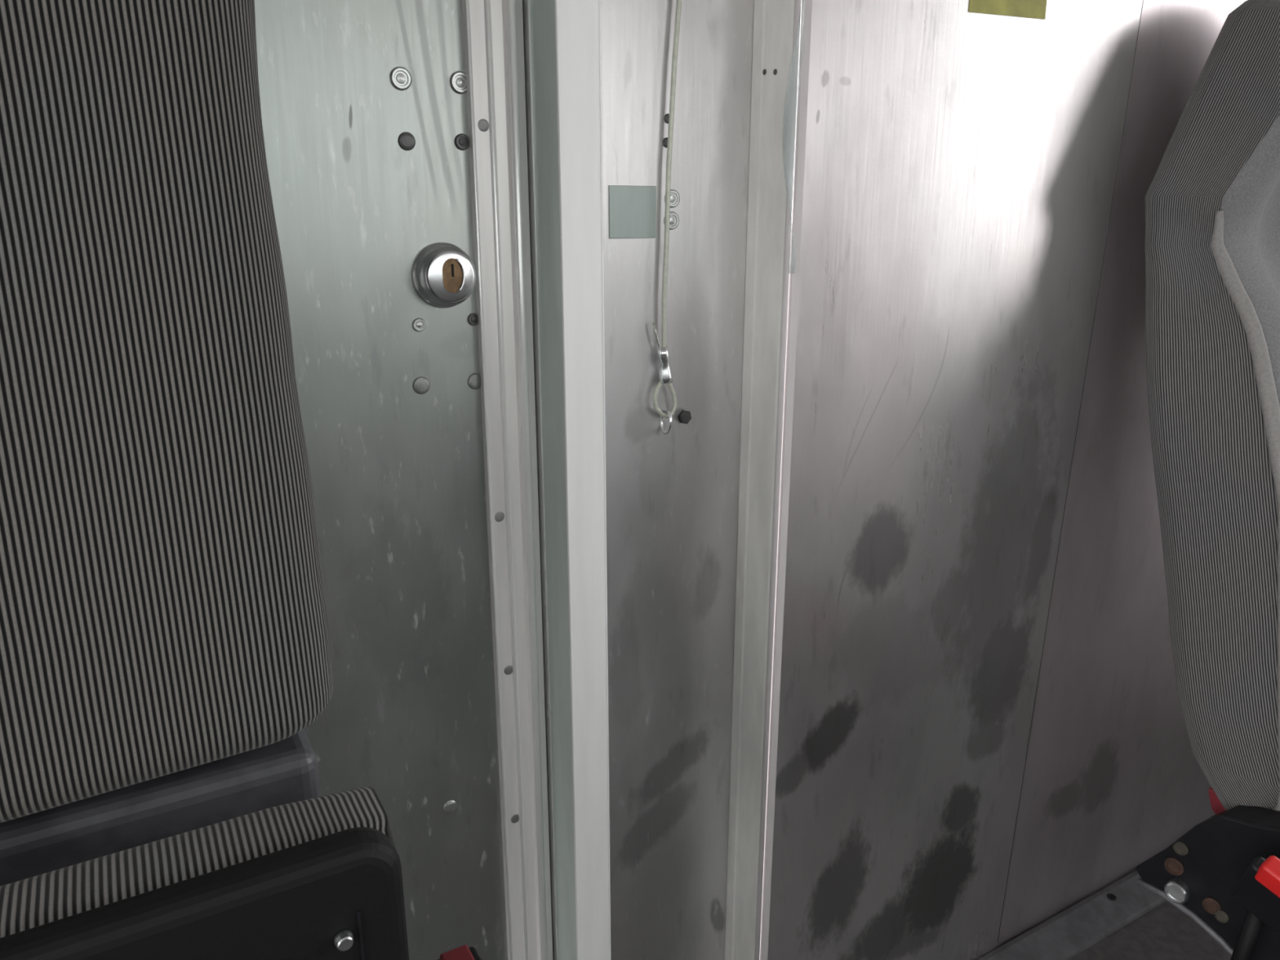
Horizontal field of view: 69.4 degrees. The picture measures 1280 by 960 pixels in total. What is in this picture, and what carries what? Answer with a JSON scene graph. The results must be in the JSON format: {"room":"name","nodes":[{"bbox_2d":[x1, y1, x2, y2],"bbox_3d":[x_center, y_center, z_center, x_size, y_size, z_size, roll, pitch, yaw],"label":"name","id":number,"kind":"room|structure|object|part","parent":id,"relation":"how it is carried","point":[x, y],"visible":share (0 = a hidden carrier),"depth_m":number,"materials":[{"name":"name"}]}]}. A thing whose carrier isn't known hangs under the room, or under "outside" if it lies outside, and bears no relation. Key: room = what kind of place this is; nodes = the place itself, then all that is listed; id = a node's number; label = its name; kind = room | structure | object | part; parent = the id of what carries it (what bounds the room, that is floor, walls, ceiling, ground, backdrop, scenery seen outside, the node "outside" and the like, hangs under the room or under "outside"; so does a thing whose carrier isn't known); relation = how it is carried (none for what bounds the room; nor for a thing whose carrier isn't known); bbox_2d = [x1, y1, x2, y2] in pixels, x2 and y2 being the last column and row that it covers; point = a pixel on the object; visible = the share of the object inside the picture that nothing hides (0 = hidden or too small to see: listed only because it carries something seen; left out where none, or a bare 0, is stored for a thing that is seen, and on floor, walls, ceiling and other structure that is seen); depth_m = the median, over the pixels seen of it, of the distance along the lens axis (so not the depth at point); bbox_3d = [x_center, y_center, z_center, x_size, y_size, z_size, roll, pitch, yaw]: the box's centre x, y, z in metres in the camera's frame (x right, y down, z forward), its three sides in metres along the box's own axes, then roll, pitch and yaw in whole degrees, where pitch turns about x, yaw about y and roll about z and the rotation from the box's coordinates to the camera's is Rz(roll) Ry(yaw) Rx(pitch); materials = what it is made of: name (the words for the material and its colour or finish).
{"room":"transit interior","nodes":[
{"label":"transit interior","id":0,"kind":"room"},
{"bbox_2d":[600,0,754,959],"bbox_3d":[0.012,-0.163,0.908,0.242,1.950,0.008,-9,18,-29],"label":"wall","id":1,"kind":"structure","parent":0,"point":[672,499],"depth_m":0.96,"materials":[{"name":"metal"}]},
{"bbox_2d":[254,0,552,959],"bbox_3d":[-0.697,-0.046,0.505,1.391,1.950,0.042,-9,18,-29],"label":"door","id":2,"kind":"structure","parent":1,"relation":"in","point":[394,131],"depth_m":0.81,"materials":[{"name":"metal"}]},
{"bbox_3d":[-0.121,-0.140,0.831,0.054,1.950,0.030,-9,18,-29],"label":"edge trim","id":3,"kind":"part","parent":2,"relation":"part of","materials":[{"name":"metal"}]},
{"bbox_2d":[522,0,553,959],"bbox_3d":[-0.102,-0.147,0.853,0.002,1.950,0.010,-9,18,-29],"label":"trim","id":4,"kind":"structure","parent":1,"relation":"attached to","point":[522,0],"depth_m":0.88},
{"bbox_2d":[523,0,610,959],"bbox_3d":[-0.068,-0.143,0.841,0.042,1.950,0.074,-9,18,-29],"label":"trim","id":5,"kind":"structure","parent":1,"relation":"attached to","point":[562,41],"depth_m":0.85,"materials":[{"name":"grey metal"}]},
{"bbox_2d":[608,185,656,238],"bbox_3d":[-0.007,-0.251,0.866,0.050,0.047,0.001,-9,18,-29],"label":"cover plate","id":6,"kind":"object","parent":1,"relation":"attached to","point":[632,209],"visible":1,"depth_m":0.86,"materials":[{"name":"grey metal"}]},
{"bbox_2d":[662,137,667,147],"bbox_3d":[0.025,-0.316,0.867,0.009,0.009,0.002,-9,18,-29],"label":"rivet","id":7,"kind":"object","parent":1,"relation":"attached to","point":[665,140],"visible":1,"depth_m":0.86,"materials":[{"name":"grey metal"}]},
{"bbox_2d":[659,408,671,434],"bbox_3d":[0.026,-0.059,0.931,0.005,0.026,0.021,-9,18,-29],"label":"ring","id":8,"kind":"object","parent":1,"relation":"attached to","point":[666,410],"visible":1,"depth_m":0.93,"materials":[{"name":"silver metal"}]},
{"bbox_2d":[663,113,669,123],"bbox_3d":[0.026,-0.337,0.861,0.009,0.009,0.002,-9,18,-29],"label":"rivet","id":9,"kind":"object","parent":1,"relation":"attached to","point":[666,116],"visible":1,"depth_m":0.86,"materials":[{"name":"grey metal"}]},
{"bbox_2d":[652,0,681,417],"bbox_3d":[0.026,-0.294,0.864,0.032,0.482,0.011,-9,18,-29],"label":"wire","id":10,"kind":"object","parent":1,"relation":"hanging from","point":[665,376],"visible":1,"depth_m":0.88,"materials":[{"name":"metal"}]},
{"bbox_2d":[663,211,679,229],"bbox_3d":[0.031,-0.249,0.889,0.017,0.017,0.002,-9,18,-29],"label":"rivet","id":11,"kind":"object","parent":1,"relation":"attached to","point":[673,217],"visible":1,"depth_m":0.89,"materials":[{"name":"metal"}]},
{"bbox_2d":[664,189,679,208],"bbox_3d":[0.031,-0.269,0.883,0.017,0.017,0.002,-9,18,-29],"label":"rivet","id":12,"kind":"object","parent":1,"relation":"attached to","point":[674,195],"visible":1,"depth_m":0.88,"materials":[{"name":"metal"}]},
{"bbox_2d":[678,409,691,423],"bbox_3d":[0.046,-0.065,0.950,0.014,0.014,0.004,-9,18,-29],"label":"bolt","id":13,"kind":"object","parent":1,"relation":"attached to","point":[685,416],"visible":1,"depth_m":0.95,"materials":[{"name":"metal"}]},
{"bbox_2d":[724,0,812,959],"bbox_3d":[0.132,-0.170,0.933,0.018,1.950,0.066,-9,18,-29],"label":"trim","id":14,"kind":"structure","parent":1,"relation":"attached to","point":[777,33],"depth_m":0.96,"materials":[{"name":"metal"}]},
{"bbox_2d":[767,0,1143,959],"bbox_3d":[0.371,-0.198,1.032,0.508,1.950,0.003,-9,18,-29],"label":"wall panel","id":15,"kind":"object","parent":1,"relation":"attached to","point":[961,169],"visible":0.96,"depth_m":1.06,"materials":[{"name":"metal"}]},
{"bbox_2d":[968,0,1047,19],"bbox_3d":[0.380,-0.503,0.948,0.116,0.054,0.001,-9,18,-29],"label":"sticker","id":16,"kind":"object","parent":15,"relation":"attached to","point":[1036,9],"visible":1,"depth_m":0.95,"materials":[{"name":"yellow paper"}]},
{"bbox_2d":[976,870,1167,959],"bbox_3d":[0.762,0.679,1.480,1.365,0.016,0.063,-9,18,-29],"label":"baseboard","id":17,"kind":"structure","parent":1,"relation":"attached to","point":[1084,924],"depth_m":1.44,"materials":[{"name":"grey metal"}]},
{"bbox_2d":[996,0,1247,947],"bbox_3d":[0.761,-0.262,1.253,1.365,1.950,0.003,-9,18,-29],"label":"panel","id":18,"kind":"object","parent":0,"point":[1113,777],"visible":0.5,"depth_m":1.32,"materials":[{"name":"metal"}]},
{"bbox_2d":[1069,901,1231,959],"bbox_3d":[0.590,1.078,0.214,3.130,0.050,2.450,-9,18,-29],"label":"floor","id":19,"kind":"structure","parent":0,"point":[1165,932],"depth_m":1.41,"materials":[{"name":"grey rubber"}]},
{"bbox_2d":[0,0,408,959],"bbox_3d":[-0.421,0.133,0.406,0.564,1.660,0.344,-9,18,-29],"label":"seat","id":20,"kind":"object","parent":19,"relation":"on","point":[166,660],"visible":1,"depth_m":0.44,"materials":[{"name":"fabric"}]},
{"bbox_3d":[-0.450,-0.263,0.344,0.564,0.865,0.229,-9,18,-29],"label":"backrest","id":21,"kind":"part","parent":20,"relation":"part of","materials":[{"name":"fabric"}]},
{"bbox_2d":[0,786,396,937],"bbox_3d":[-0.361,0.372,0.360,0.558,0.386,0.051,-9,18,-29],"label":"cushion","id":22,"kind":"object","parent":20,"relation":"on","point":[73,900],"depth_m":0.39,"materials":[{"name":"fabric"}]},
{"bbox_2d":[437,944,481,959],"bbox_3d":[-0.122,0.604,0.701,0.032,0.592,0.024,-9,18,-29],"label":"belt","id":23,"kind":"object","parent":20,"relation":"attached to","point":[464,952],"visible":1,"depth_m":0.62,"materials":[{"name":"red plastic"}]},
{"bbox_2d":[1136,0,1279,959],"bbox_3d":[0.951,0.155,0.936,0.521,1.324,0.829,-9,18,-29],"label":"seat","id":24,"kind":"object","parent":19,"relation":"on","point":[1212,197],"visible":1,"depth_m":1.05,"materials":[{"name":"grey fabric"}]},
{"bbox_2d":[1164,857,1183,875],"bbox_3d":[0.637,0.461,1.103,0.006,0.021,0.021,-15,22,-42],"label":"washer","id":25,"kind":"object","parent":24,"relation":"in","point":[1173,866],"depth_m":1.10,"materials":[{"name":"metal"}]},
{"bbox_2d":[1201,897,1221,915],"bbox_3d":[0.661,0.492,1.069,0.006,0.019,0.019,-15,22,-42],"label":"washer","id":26,"kind":"object","parent":24,"relation":"in","point":[1210,905],"depth_m":1.07,"materials":[{"name":"metal"}]},
{"bbox_2d":[1230,855,1279,959],"bbox_3d":[0.651,0.595,1.005,0.047,0.441,0.068,-9,18,-29],"label":"belt","id":27,"kind":"object","parent":24,"relation":"attached to","point":[1258,889],"visible":1,"depth_m":0.96,"materials":[{"name":"red plastic"}]}
]}

